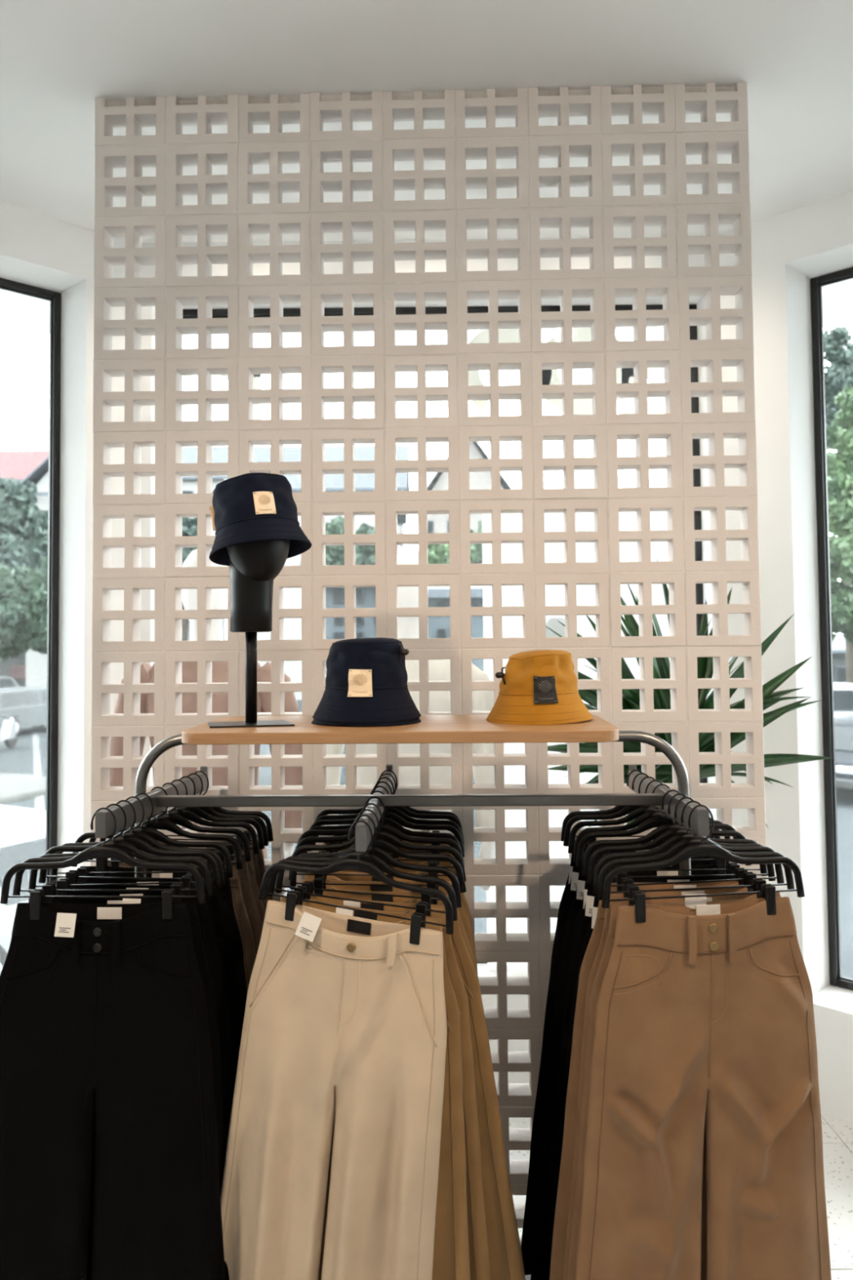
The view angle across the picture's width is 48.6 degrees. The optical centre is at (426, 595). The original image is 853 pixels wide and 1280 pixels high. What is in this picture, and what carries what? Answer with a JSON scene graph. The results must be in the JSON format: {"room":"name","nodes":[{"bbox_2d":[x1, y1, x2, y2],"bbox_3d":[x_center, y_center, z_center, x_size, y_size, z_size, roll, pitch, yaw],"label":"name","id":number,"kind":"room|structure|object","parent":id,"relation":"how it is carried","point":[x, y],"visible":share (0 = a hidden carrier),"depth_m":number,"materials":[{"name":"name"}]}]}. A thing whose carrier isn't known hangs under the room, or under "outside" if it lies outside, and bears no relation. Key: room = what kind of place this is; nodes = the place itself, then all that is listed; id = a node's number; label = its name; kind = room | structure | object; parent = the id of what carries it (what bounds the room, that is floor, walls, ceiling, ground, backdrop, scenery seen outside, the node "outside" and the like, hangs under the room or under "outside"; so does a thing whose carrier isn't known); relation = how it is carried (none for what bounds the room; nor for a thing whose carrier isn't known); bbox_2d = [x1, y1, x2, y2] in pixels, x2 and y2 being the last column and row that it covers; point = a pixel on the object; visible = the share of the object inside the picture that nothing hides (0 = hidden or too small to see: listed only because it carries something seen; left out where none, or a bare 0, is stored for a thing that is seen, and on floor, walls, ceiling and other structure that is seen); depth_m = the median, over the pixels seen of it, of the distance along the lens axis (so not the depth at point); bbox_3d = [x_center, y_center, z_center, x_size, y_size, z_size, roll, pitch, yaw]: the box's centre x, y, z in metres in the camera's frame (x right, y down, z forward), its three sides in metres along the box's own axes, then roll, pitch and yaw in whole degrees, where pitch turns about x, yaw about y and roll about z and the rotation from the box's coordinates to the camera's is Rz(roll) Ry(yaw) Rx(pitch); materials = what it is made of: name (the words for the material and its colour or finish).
{"room":"clothing store","nodes":[
{"label":"clothing store","id":0,"kind":"room"},
{"bbox_2d":[0,201,125,880],"bbox_3d":[-3.004,0.088,-0.157,1.818,3.138,8.660,-1,-3,15],"label":"wall","id":1,"kind":"structure","parent":0,"point":[37,250],"depth_m":3.46,"materials":[{"name":"white paint"}]},
{"bbox_2d":[0,277,61,883],"bbox_3d":[-2.081,0.122,2.870,1.950,2.595,0.040,2,-4,-45],"label":"window","id":2,"kind":"structure","parent":1,"relation":"in","point":[55,298],"depth_m":3.54,"materials":[{"name":"black metal"}]},
{"bbox_2d":[54,882,226,986],"bbox_3d":[-0.635,1.086,1.885,0.560,1.016,0.057,0,-2,2],"label":"trousers","id":3,"kind":"object","parent":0,"point":[117,886],"visible":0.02,"depth_m":1.92,"materials":[{"name":"black fabric"}]},
{"bbox_2d":[140,237,703,1083],"bbox_3d":[-0.003,0.225,3.669,2.200,3.138,0.300,-1,-2,0],"label":"wall","id":4,"kind":"structure","parent":0,"point":[148,342],"depth_m":3.58,"materials":[{"name":"white paint"}]},
{"bbox_2d":[182,304,706,963],"bbox_3d":[0.034,0.140,3.752,2.125,2.595,0.038,-1,-2,0],"label":"window","id":5,"kind":"structure","parent":4,"relation":"in","point":[287,312],"depth_m":3.79,"materials":[{"name":"black metal"}]},
{"bbox_2d":[481,511,669,970],"bbox_3d":[0.616,0.507,3.635,0.786,1.840,0.008,-1,-2,0],"label":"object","id":6,"kind":"structure","parent":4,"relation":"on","point":[512,595],"depth_m":3.65,"materials":[{"name":"white"}]},
{"bbox_2d":[0,0,852,335],"bbox_3d":[-0.016,-1.610,-0.130,8.200,0.200,9.600,-1,-2,0],"label":"ceiling","id":7,"kind":"structure","parent":0,"point":[794,58],"depth_m":2.50,"materials":[{"name":"paint"}]},
{"bbox_2d":[90,82,767,1244],"bbox_3d":[-0.007,0.177,2.568,1.800,3.138,0.072,-1,-2,2],"label":"wall","id":8,"kind":"structure","parent":0,"point":[672,139],"depth_m":2.57,"materials":[{"name":"paint"}]},
{"bbox_2d":[520,845,665,1275],"bbox_3d":[0.485,1.107,2.249,0.560,1.016,0.057,0,-2,0],"label":"trousers","id":9,"kind":"object","parent":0,"point":[530,1214],"visible":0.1,"depth_m":2.25,"materials":[{"name":"black fabric"}]},
{"bbox_2d":[530,852,699,1279],"bbox_3d":[0.502,1.099,2.170,0.543,1.000,0.057,-1,-2,1],"label":"trousers","id":10,"kind":"object","parent":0,"point":[548,1124],"visible":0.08,"depth_m":2.18,"materials":[{"name":"black fabric"}]},
{"bbox_2d":[560,857,728,1047],"bbox_3d":[0.520,1.094,2.095,0.560,1.017,0.057,-2,-2,-1],"label":"trousers","id":11,"kind":"object","parent":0,"point":[693,863],"visible":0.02,"depth_m":2.12,"materials":[{"name":"black fabric"}]},
{"bbox_2d":[508,1112,852,1279],"bbox_3d":[0.017,1.727,-0.375,7.400,0.215,9.400,-1,-2,0],"label":"floor","id":12,"kind":"structure","parent":0,"point":[837,1133],"depth_m":2.79,"materials":[{"name":"stone"}]},
{"bbox_2d":[95,714,709,877],"bbox_3d":[-0.030,1.000,2.056,1.220,1.448,0.715,-1,-2,2],"label":"clothes rack","id":13,"kind":"object","parent":12,"relation":"on","point":[451,728],"visible":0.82,"depth_m":2.00,"materials":[{"name":"metal"}]},
{"bbox_2d":[0,807,205,919],"bbox_3d":[-0.603,0.499,1.761,0.382,0.205,0.021,0,-2,0],"label":"hanger","id":14,"kind":"object","parent":13,"relation":"hanging from","point":[37,896],"visible":1,"depth_m":1.76,"materials":[{"name":"black plastic"}]},
{"bbox_2d":[0,902,225,1279],"bbox_3d":[-0.630,1.073,1.720,0.551,1.008,0.069,0,-2,0],"label":"trousers","id":15,"kind":"object","parent":14,"relation":"hanging from","point":[104,1009],"visible":1,"depth_m":1.72,"materials":[{"name":"black fabric"}]},
{"bbox_2d":[13,803,213,902],"bbox_3d":[-0.602,0.504,1.813,0.382,0.206,0.023,0,-2,-1],"label":"hanger","id":16,"kind":"object","parent":13,"relation":"hanging from","point":[49,888],"visible":0.71,"depth_m":1.81,"materials":[{"name":"black plastic"}]},
{"bbox_2d":[28,897,229,1279],"bbox_3d":[-0.628,1.076,1.778,0.551,1.011,0.057,0,-2,-1],"label":"trousers","id":17,"kind":"object","parent":16,"relation":"hanging from","point":[203,964],"visible":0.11,"depth_m":1.79,"materials":[{"name":"black fabric"}]},
{"bbox_2d":[28,800,221,895],"bbox_3d":[-0.597,0.507,1.865,0.382,0.205,0.021,-2,-2,0],"label":"hanger","id":18,"kind":"object","parent":13,"relation":"hanging from","point":[187,880],"visible":0.61,"depth_m":1.86,"materials":[{"name":"black plastic"}]},
{"bbox_2d":[55,888,235,1150],"bbox_3d":[-0.596,1.082,1.830,0.560,1.017,0.057,-2,-2,0],"label":"trousers","id":19,"kind":"object","parent":18,"relation":"hanging from","point":[227,1058],"visible":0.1,"depth_m":1.84,"materials":[{"name":"black fabric"}]},
{"bbox_2d":[38,795,224,889],"bbox_3d":[-0.598,0.512,1.919,0.382,0.205,0.022,0,-2,2],"label":"hanger","id":20,"kind":"object","parent":13,"relation":"hanging from","point":[73,877],"visible":0.44,"depth_m":1.92,"materials":[{"name":"black plastic"}]},
{"bbox_2d":[50,792,233,884],"bbox_3d":[-0.594,0.516,1.972,0.382,0.205,0.021,-1,-2,0],"label":"hanger","id":21,"kind":"object","parent":13,"relation":"hanging from","point":[83,871],"visible":0.59,"depth_m":1.97,"materials":[{"name":"black plastic"}]},
{"bbox_2d":[86,876,242,1075],"bbox_3d":[-0.612,1.089,1.938,0.543,1.000,0.057,-1,-2,0],"label":"trousers","id":22,"kind":"object","parent":21,"relation":"hanging from","point":[224,940],"visible":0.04,"depth_m":1.96,"materials":[{"name":"black fabric"}]},
{"bbox_2d":[71,786,243,876],"bbox_3d":[-0.592,0.524,2.078,0.382,0.205,0.022,0,-2,2],"label":"hanger","id":23,"kind":"object","parent":13,"relation":"hanging from","point":[157,824],"visible":0.55,"depth_m":2.07,"materials":[{"name":"black plastic"}]},
{"bbox_2d":[88,866,247,1031],"bbox_3d":[-0.629,1.099,2.045,0.560,1.016,0.057,0,-2,2],"label":"trousers","id":24,"kind":"object","parent":23,"relation":"hanging from","point":[232,926],"visible":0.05,"depth_m":2.06,"materials":[{"name":"black fabric"}]},
{"bbox_2d":[88,782,251,868],"bbox_3d":[-0.588,0.530,2.153,0.382,0.205,0.021,-1,-2,4],"label":"hanger","id":25,"kind":"object","parent":13,"relation":"hanging from","point":[178,820],"visible":0.41,"depth_m":2.14,"materials":[{"name":"black plastic"}]},
{"bbox_2d":[107,859,256,991],"bbox_3d":[-0.583,1.099,2.117,0.542,0.990,0.061,-1,-2,4],"label":"trousers","id":26,"kind":"object","parent":25,"relation":"hanging from","point":[242,917],"visible":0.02,"depth_m":2.13,"materials":[{"name":"brown fabric"}]},
{"bbox_2d":[99,779,259,861],"bbox_3d":[-0.584,0.536,2.220,0.382,0.205,0.022,-2,-3,2],"label":"hanger","id":27,"kind":"object","parent":13,"relation":"hanging from","point":[188,815],"visible":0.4,"depth_m":2.21,"materials":[{"name":"black plastic"}]},
{"bbox_2d":[132,853,262,956],"bbox_3d":[-0.560,1.105,2.183,0.559,1.007,0.061,-2,-3,2],"label":"trousers","id":28,"kind":"object","parent":27,"relation":"hanging from","point":[251,905],"visible":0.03,"depth_m":2.20,"materials":[{"name":"brown fabric"}]},
{"bbox_2d":[107,776,264,848],"bbox_3d":[-0.583,0.541,2.287,0.382,0.205,0.021,-1,-2,0],"label":"hanger","id":29,"kind":"object","parent":13,"relation":"hanging from","point":[201,813],"visible":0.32,"depth_m":2.28,"materials":[{"name":"black plastic"}]},
{"bbox_2d":[146,773,268,848],"bbox_3d":[-0.582,0.546,2.355,0.382,0.205,0.022,0,-2,2],"label":"hanger","id":30,"kind":"object","parent":13,"relation":"hanging from","point":[210,811],"visible":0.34,"depth_m":2.35,"materials":[{"name":"black plastic"}]},
{"bbox_2d":[158,770,273,843],"bbox_3d":[-0.579,0.551,2.409,0.382,0.205,0.021,-1,-2,4],"label":"hanger","id":31,"kind":"object","parent":13,"relation":"hanging from","point":[268,824],"visible":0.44,"depth_m":2.40,"materials":[{"name":"black plastic"}]},
{"bbox_2d":[208,539,294,728],"bbox_3d":[-0.379,0.025,2.028,0.174,0.505,0.158,0,-3,-17],"label":"stand","id":32,"kind":"object","parent":13,"relation":"on","point":[254,566],"visible":0.61,"depth_m":2.00,"materials":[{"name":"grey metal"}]},
{"bbox_2d":[208,472,311,565],"bbox_3d":[-0.358,-0.165,2.044,0.219,0.192,0.218,0,-3,-12],"label":"bucket hat","id":33,"kind":"object","parent":32,"relation":"on","point":[251,507],"visible":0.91,"depth_m":1.98,"materials":[{"name":"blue fabric"}]},
{"bbox_2d":[258,820,453,944],"bbox_3d":[-0.136,0.526,1.750,0.380,0.217,0.023,-1,-3,15],"label":"hanger","id":34,"kind":"object","parent":13,"relation":"hanging from","point":[292,897],"visible":0.99,"depth_m":1.75,"materials":[{"name":"black plastic"}]},
{"bbox_2d":[220,900,447,1279],"bbox_3d":[-0.207,1.110,1.736,0.499,1.063,0.089,-1,-3,19],"label":"trousers","id":35,"kind":"object","parent":34,"relation":"hanging from","point":[344,1015],"visible":0.98,"depth_m":1.72,"materials":[{"name":"beige fabric"}]},
{"bbox_2d":[266,814,457,928],"bbox_3d":[-0.129,0.526,1.806,0.381,0.214,0.023,-1,-3,14],"label":"hanger","id":36,"kind":"object","parent":13,"relation":"hanging from","point":[421,907],"visible":0.68,"depth_m":1.80,"materials":[{"name":"black plastic"}]},
{"bbox_2d":[280,897,470,1279],"bbox_3d":[-0.167,1.110,1.781,0.515,1.047,0.059,-1,-3,14],"label":"trousers","id":37,"kind":"object","parent":36,"relation":"hanging from","point":[451,1261],"visible":0.15,"depth_m":1.73,"materials":[{"name":"brown fabric"}]},
{"bbox_2d":[311,649,421,726],"bbox_3d":[-0.130,0.195,2.070,0.240,0.170,0.240,-2,-3,36],"label":"bucket hat","id":38,"kind":"object","parent":13,"relation":"on","point":[386,659],"visible":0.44,"depth_m":2.00,"materials":[{"name":"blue fabric"}]},
{"bbox_2d":[312,637,421,723],"bbox_3d":[-0.133,0.182,2.067,0.237,0.177,0.237,-1,-3,20],"label":"bucket hat","id":39,"kind":"object","parent":38,"relation":"on","point":[355,691],"visible":0.98,"depth_m":1.99,"materials":[{"name":"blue fabric"}]},
{"bbox_2d":[275,808,462,916],"bbox_3d":[-0.117,0.524,1.859,0.382,0.205,0.021,0,-2,13],"label":"hanger","id":40,"kind":"object","parent":13,"relation":"hanging from","point":[380,852],"visible":0.54,"depth_m":1.85,"materials":[{"name":"black plastic"}]},
{"bbox_2d":[310,895,491,1279],"bbox_3d":[-0.114,1.108,1.824,0.543,1.045,0.059,0,-2,13],"label":"trousers","id":41,"kind":"object","parent":40,"relation":"hanging from","point":[479,1260],"visible":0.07,"depth_m":1.79,"materials":[{"name":"brown fabric"}]},
{"bbox_2d":[288,796,466,881],"bbox_3d":[-0.108,0.530,2.001,0.382,0.205,0.022,-2,-3,8],"label":"hanger","id":42,"kind":"object","parent":13,"relation":"hanging from","point":[384,835],"visible":0.52,"depth_m":2.00,"materials":[{"name":"black plastic"}]},
{"bbox_2d":[302,879,476,973],"bbox_3d":[-0.057,1.113,1.958,0.534,1.036,0.059,-2,-3,8],"label":"trousers","id":43,"kind":"object","parent":42,"relation":"hanging from","point":[344,887],"visible":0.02,"depth_m":2.00,"materials":[{"name":"brown fabric"}]},
{"bbox_2d":[289,803,466,904],"bbox_3d":[-0.104,0.530,1.922,0.381,0.211,0.021,-1,-3,17],"label":"hanger","id":44,"kind":"object","parent":13,"relation":"hanging from","point":[319,882],"visible":0.56,"depth_m":1.91,"materials":[{"name":"black plastic"}]},
{"bbox_2d":[313,888,524,1279],"bbox_3d":[-0.030,1.109,1.865,0.529,1.038,0.059,-1,-3,17],"label":"trousers","id":45,"kind":"object","parent":44,"relation":"hanging from","point":[506,1262],"visible":0.12,"depth_m":1.82,"materials":[{"name":"brown fabric"}]},
{"bbox_2d":[297,786,461,865],"bbox_3d":[-0.107,0.535,2.141,0.382,0.205,0.022,1,-2,2],"label":"hanger","id":46,"kind":"object","parent":13,"relation":"hanging from","point":[308,833],"visible":0.31,"depth_m":2.14,"materials":[{"name":"black plastic"}]},
{"bbox_2d":[294,790,464,879],"bbox_3d":[-0.107,0.533,2.076,0.382,0.205,0.022,-1,-2,5],"label":"hanger","id":47,"kind":"object","parent":13,"relation":"hanging from","point":[388,828],"visible":0.48,"depth_m":2.07,"materials":[{"name":"black plastic"}]},
{"bbox_2d":[304,871,472,955],"bbox_3d":[-0.074,1.115,2.037,0.516,1.020,0.059,-1,-2,5],"label":"trousers","id":48,"kind":"object","parent":47,"relation":"hanging from","point":[359,878],"visible":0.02,"depth_m":2.08,"materials":[{"name":"brown fabric"}]},
{"bbox_2d":[302,781,464,865],"bbox_3d":[-0.103,0.538,2.205,0.382,0.205,0.021,-1,-2,0],"label":"hanger","id":49,"kind":"object","parent":13,"relation":"hanging from","point":[397,819],"visible":0.37,"depth_m":2.20,"materials":[{"name":"black plastic"}]},
{"bbox_2d":[307,777,464,853],"bbox_3d":[-0.100,0.540,2.270,0.382,0.205,0.021,-1,-2,3],"label":"hanger","id":50,"kind":"object","parent":13,"relation":"hanging from","point":[417,821],"visible":0.44,"depth_m":2.27,"materials":[{"name":"black plastic"}]},
{"bbox_2d":[315,769,460,843],"bbox_3d":[-0.098,0.545,2.392,0.382,0.205,0.021,0,-2,3],"label":"hanger","id":51,"kind":"object","parent":13,"relation":"hanging from","point":[330,811],"visible":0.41,"depth_m":2.39,"materials":[{"name":"black plastic"}]},
{"bbox_2d":[312,773,464,850],"bbox_3d":[-0.098,0.543,2.335,0.382,0.205,0.023,-1,-2,1],"label":"hanger","id":52,"kind":"object","parent":13,"relation":"hanging from","point":[430,816],"visible":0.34,"depth_m":2.33,"materials":[{"name":"black plastic"}]},
{"bbox_2d":[182,729,618,744],"bbox_3d":[-0.050,0.287,2.040,0.874,0.021,0.396,-1,-2,2],"label":"shelf","id":53,"kind":"object","parent":13,"relation":"attached to","point":[188,736],"depth_m":1.84,"materials":[{"name":"brown wood"}]},
{"bbox_2d":[485,649,592,724],"bbox_3d":[0.243,0.198,2.074,0.233,0.156,0.233,1,-3,-35],"label":"bucket hat","id":54,"kind":"object","parent":13,"relation":"on","point":[539,686],"visible":1,"depth_m":2.00,"materials":[{"name":"yellow fabric"}]},
{"bbox_2d":[539,864,728,1279],"bbox_3d":[0.497,1.087,2.020,0.543,1.000,0.057,-1,-2,0],"label":"trousers","id":55,"kind":"object","parent":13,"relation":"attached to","point":[584,922],"visible":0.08,"depth_m":2.03,"materials":[{"name":"black fabric"}]},
{"bbox_2d":[563,773,719,846],"bbox_3d":[0.521,0.532,2.284,0.382,0.205,0.021,0,-2,0],"label":"hanger","id":56,"kind":"object","parent":13,"relation":"hanging from","point":[626,810],"visible":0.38,"depth_m":2.28,"materials":[{"name":"black plastic"}]},
{"bbox_2d":[568,776,730,859],"bbox_3d":[0.520,0.526,2.204,0.382,0.205,0.021,-1,-2,1],"label":"hanger","id":57,"kind":"object","parent":13,"relation":"hanging from","point":[633,815],"visible":0.41,"depth_m":2.20,"materials":[{"name":"black plastic"}]},
{"bbox_2d":[573,779,737,864],"bbox_3d":[0.519,0.520,2.129,0.382,0.205,0.021,-2,-2,-1],"label":"hanger","id":58,"kind":"object","parent":13,"relation":"hanging from","point":[646,816],"visible":0.42,"depth_m":2.12,"materials":[{"name":"black plastic"}]},
{"bbox_2d":[576,783,751,875],"bbox_3d":[0.515,0.513,2.054,0.382,0.205,0.021,-1,-2,0],"label":"hanger","id":59,"kind":"object","parent":13,"relation":"hanging from","point":[655,822],"visible":0.44,"depth_m":2.05,"materials":[{"name":"black plastic"}]},
{"bbox_2d":[582,789,767,883],"bbox_3d":[0.511,0.505,1.952,0.382,0.205,0.021,-1,-2,1],"label":"hanger","id":60,"kind":"object","parent":13,"relation":"hanging from","point":[660,830],"visible":0.46,"depth_m":1.95,"materials":[{"name":"black plastic"}]},
{"bbox_2d":[546,875,730,1279],"bbox_3d":[0.493,1.078,1.918,0.543,1.000,0.057,-1,-2,1],"label":"trousers","id":61,"kind":"object","parent":60,"relation":"hanging from","point":[593,920],"visible":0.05,"depth_m":1.94,"materials":[{"name":"black fabric"}]},
{"bbox_2d":[586,793,775,891],"bbox_3d":[0.509,0.500,1.892,0.382,0.205,0.023,0,-2,-2],"label":"hanger","id":62,"kind":"object","parent":13,"relation":"hanging from","point":[661,838],"visible":0.56,"depth_m":1.89,"materials":[{"name":"black plastic"}]},
{"bbox_2d":[549,880,738,1279],"bbox_3d":[0.467,1.083,1.855,0.516,1.020,0.054,0,-2,-2],"label":"trousers","id":63,"kind":"object","parent":62,"relation":"hanging from","point":[561,1218],"visible":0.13,"depth_m":1.86,"materials":[{"name":"brown fabric"}]},
{"bbox_2d":[592,796,784,897],"bbox_3d":[0.509,0.495,1.838,0.382,0.205,0.022,-1,-2,-5],"label":"hanger","id":64,"kind":"object","parent":13,"relation":"hanging from","point":[748,876],"visible":0.56,"depth_m":1.83,"materials":[{"name":"black plastic"}]},
{"bbox_2d":[563,884,747,1279],"bbox_3d":[0.486,1.080,1.800,0.534,1.037,0.053,-1,-2,-5],"label":"trousers","id":65,"kind":"object","parent":64,"relation":"hanging from","point":[602,945],"visible":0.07,"depth_m":1.80,"materials":[{"name":"brown fabric"}]},
{"bbox_2d":[596,800,794,905],"bbox_3d":[0.507,0.491,1.782,0.382,0.205,0.021,-1,-2,-4],"label":"hanger","id":66,"kind":"object","parent":13,"relation":"hanging from","point":[673,850],"visible":0.63,"depth_m":1.78,"materials":[{"name":"black plastic"}]},
{"bbox_2d":[567,891,780,1279],"bbox_3d":[0.484,1.075,1.745,0.534,1.037,0.053,-1,-2,-4],"label":"trousers","id":67,"kind":"object","parent":66,"relation":"hanging from","point":[604,962],"visible":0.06,"depth_m":1.75,"materials":[{"name":"brown fabric"}]},
{"bbox_2d":[601,804,804,923],"bbox_3d":[0.505,0.486,1.728,0.382,0.205,0.022,-2,-2,-5],"label":"hanger","id":68,"kind":"object","parent":13,"relation":"hanging from","point":[768,891],"visible":1,"depth_m":1.73,"materials":[{"name":"black plastic"}]},
{"bbox_2d":[574,893,831,1279],"bbox_3d":[0.487,1.067,1.684,0.538,1.049,0.067,-2,-2,-5],"label":"trousers","id":69,"kind":"object","parent":68,"relation":"hanging from","point":[704,1010],"visible":1,"depth_m":1.69,"materials":[{"name":"brown fabric"}]},
{"bbox_2d":[546,560,834,827],"bbox_3d":[0.775,0.826,3.053,0.871,1.870,0.827,-1,-2,0],"label":"spiky plant","id":70,"kind":"object","parent":12,"relation":"on","point":[661,665],"visible":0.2,"depth_m":2.94,"materials":[{"name":"green plant"}]},
{"bbox_3d":[-0.404,1.705,2.989,1.120,0.130,0.660,-1,-2,0],"label":"display platform","id":71,"kind":"object","parent":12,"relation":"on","visible":0},
{"bbox_2d":[110,549,302,892],"bbox_3d":[-0.704,0.743,3.008,0.631,1.800,0.275,-1,-2,0],"label":"mannequin","id":72,"kind":"object","parent":71,"relation":"on","point":[293,775],"visible":0.12,"depth_m":2.97},
{"bbox_2d":[325,546,495,890],"bbox_3d":[-0.062,0.739,3.058,0.631,1.800,0.275,-1,-2,0],"label":"mannequin","id":73,"kind":"object","parent":71,"relation":"on","point":[407,597],"visible":0.08,"depth_m":3.00},
{"bbox_2d":[696,190,852,1123],"bbox_3d":[3.002,0.030,-0.155,1.823,3.138,8.663,0,-3,-15],"label":"wall","id":74,"kind":"structure","parent":0,"point":[789,249],"depth_m":3.38,"materials":[{"name":"white paint"}]},
{"bbox_2d":[809,266,852,991],"bbox_3d":[2.146,0.078,2.797,0.038,2.595,1.950,2,-4,-45],"label":"window","id":75,"kind":"structure","parent":74,"relation":"in","point":[836,979],"depth_m":3.46,"materials":[{"name":"black metal"}]},
{"label":"outside","id":76,"kind":"structure","parent":0,"visible":0},
{"bbox_2d":[0,700,852,978],"bbox_3d":[0.058,6.000,59.796,260.000,0.200,220.000,-1,-2,0],"label":"street","id":77,"kind":"structure","parent":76,"point":[19,759],"depth_m":16.47,"materials":[{"name":"grey asphalt"}]},
{"bbox_2d":[0,804,45,974],"bbox_3d":[-4.451,3.041,9.679,4.100,1.450,1.940,-2,-3,30],"label":"hatchback","id":78,"kind":"object","parent":77,"relation":"on","point":[22,830],"visible":0.07,"depth_m":9.03,"materials":[{"name":"grey paint"}]},
{"bbox_2d":[0,686,46,735],"bbox_3d":[-14.361,4.112,33.859,2.000,1.600,4.500,-2,-3,22],"label":"estate car","id":79,"kind":"object","parent":77,"relation":"on","point":[29,703],"visible":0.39,"depth_m":32.80,"materials":[{"name":"silver metal"}]},
{"bbox_2d":[0,773,46,804],"bbox_3d":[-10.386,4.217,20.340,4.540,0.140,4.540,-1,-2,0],"label":"table","id":80,"kind":"object","parent":77,"relation":"on","point":[14,788],"visible":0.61,"depth_m":20.30,"materials":[{"name":"white"}]},
{"bbox_2d":[0,548,48,662],"bbox_3d":[-12.064,1.410,29.053,3.879,6.558,3.184,0,-2,-4],"label":"tree","id":81,"kind":"object","parent":77,"relation":"on","point":[23,595],"visible":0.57,"depth_m":28.50,"materials":[{"name":"green plant"}]},
{"bbox_2d":[0,475,48,574],"bbox_3d":[-18.102,-0.004,40.519,6.714,10.486,4.856,-1,-3,18],"label":"tree","id":82,"kind":"object","parent":77,"relation":"on","point":[24,527],"visible":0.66,"depth_m":39.56,"materials":[{"name":"green plant"}]},
{"bbox_2d":[0,450,48,481],"bbox_3d":[-29.193,-1.722,63.627,8.885,16.126,7.640,-1,-2,0],"label":"house","id":83,"kind":"structure","parent":77,"relation":"on","point":[19,464],"depth_m":62.32,"materials":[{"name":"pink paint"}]},
{"bbox_2d":[21,455,48,687],"bbox_3d":[-16.862,-0.868,49.071,5.646,12.918,9.240,-1,-2,0],"label":"house","id":84,"kind":"structure","parent":77,"relation":"on","point":[36,662],"depth_m":44.91,"materials":[{"name":"white paint"}]},
{"bbox_2d":[182,517,197,640],"bbox_3d":[-6.898,1.060,26.251,2.628,6.912,1.931,-2,-3,22],"label":"tree","id":85,"kind":"object","parent":77,"relation":"on","point":[189,526],"visible":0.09,"depth_m":25.81,"materials":[{"name":"green plant"}]},
{"bbox_2d":[182,445,227,640],"bbox_3d":[-16.748,-2.113,66.641,7.669,16.929,9.840,-1,-2,0],"label":"house","id":86,"kind":"structure","parent":77,"relation":"on","point":[220,453],"depth_m":62.72,"materials":[{"name":"white paint"}]},
{"bbox_2d":[253,444,409,700],"bbox_3d":[-5.539,-1.482,54.598,9.147,14.407,9.840,-1,-2,0],"label":"house","id":87,"kind":"structure","parent":77,"relation":"on","point":[363,482],"depth_m":50.23,"materials":[{"name":"white paint"}]},
{"bbox_2d":[297,515,375,565],"bbox_3d":[-1.849,1.177,24.288,2.984,6.411,1.855,0,-3,-22],"label":"tree","id":88,"kind":"object","parent":77,"relation":"on","point":[335,554],"visible":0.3,"depth_m":23.82,"materials":[{"name":"green plant"}]},
{"bbox_2d":[325,586,375,785],"bbox_3d":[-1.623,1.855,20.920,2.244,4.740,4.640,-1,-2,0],"label":"house","id":89,"kind":"structure","parent":77,"relation":"on","point":[365,596],"depth_m":18.99,"materials":[{"name":"grey"}]},
{"bbox_2d":[427,520,482,564],"bbox_3d":[0.847,1.107,22.252,2.724,6.322,1.930,-1,-2,0],"label":"tree","id":90,"kind":"object","parent":77,"relation":"on","point":[437,553],"visible":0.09,"depth_m":21.82,"materials":[{"name":"green plant"}]},
{"bbox_2d":[427,586,484,821],"bbox_3d":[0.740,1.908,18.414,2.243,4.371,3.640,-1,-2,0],"label":"house","id":91,"kind":"structure","parent":77,"relation":"on","point":[437,596],"depth_m":16.99,"materials":[{"name":"grey"}]},
{"bbox_2d":[417,441,512,551],"bbox_3d":[2.112,-1.301,51.584,5.200,13.635,9.840,-1,-2,0],"label":"house","id":92,"kind":"structure","parent":77,"relation":"on","point":[437,523],"depth_m":47.28,"materials":[{"name":"white paint"}]},
{"bbox_2d":[822,327,852,683],"bbox_3d":[14.176,-2.220,30.416,2.986,13.409,3.487,-3,-3,41],"label":"tree","id":93,"kind":"object","parent":77,"relation":"on","point":[840,357],"visible":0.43,"depth_m":29.95,"materials":[{"name":"green plant"}]},
{"bbox_2d":[831,635,845,682],"bbox_3d":[21.376,3.524,46.362,9.710,3.170,5.640,-1,-2,0],"label":"building","id":94,"kind":"structure","parent":77,"relation":"on","point":[838,648],"depth_m":43.89,"materials":[{"name":"grey"}]},
{"bbox_2d":[826,385,852,644],"bbox_3d":[11.257,-0.715,24.169,3.497,9.919,3.038,-1,-2,6],"label":"tree","id":95,"kind":"object","parent":77,"relation":"on","point":[839,463],"visible":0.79,"depth_m":23.74,"materials":[{"name":"green plant"}]},
{"bbox_2d":[833,682,852,717],"bbox_3d":[12.283,3.498,27.369,2.040,1.750,4.700,-1,-3,20],"label":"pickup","id":96,"kind":"object","parent":77,"relation":"on","point":[842,691],"visible":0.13,"depth_m":26.56,"materials":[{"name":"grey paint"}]},
{"bbox_2d":[834,715,852,791],"bbox_3d":[9.233,3.346,19.870,4.600,1.460,2.040,2,-3,-40],"label":"sedan","id":97,"kind":"object","parent":77,"relation":"on","point":[843,725],"visible":0.17,"depth_m":18.90,"materials":[{"name":"white paint"}]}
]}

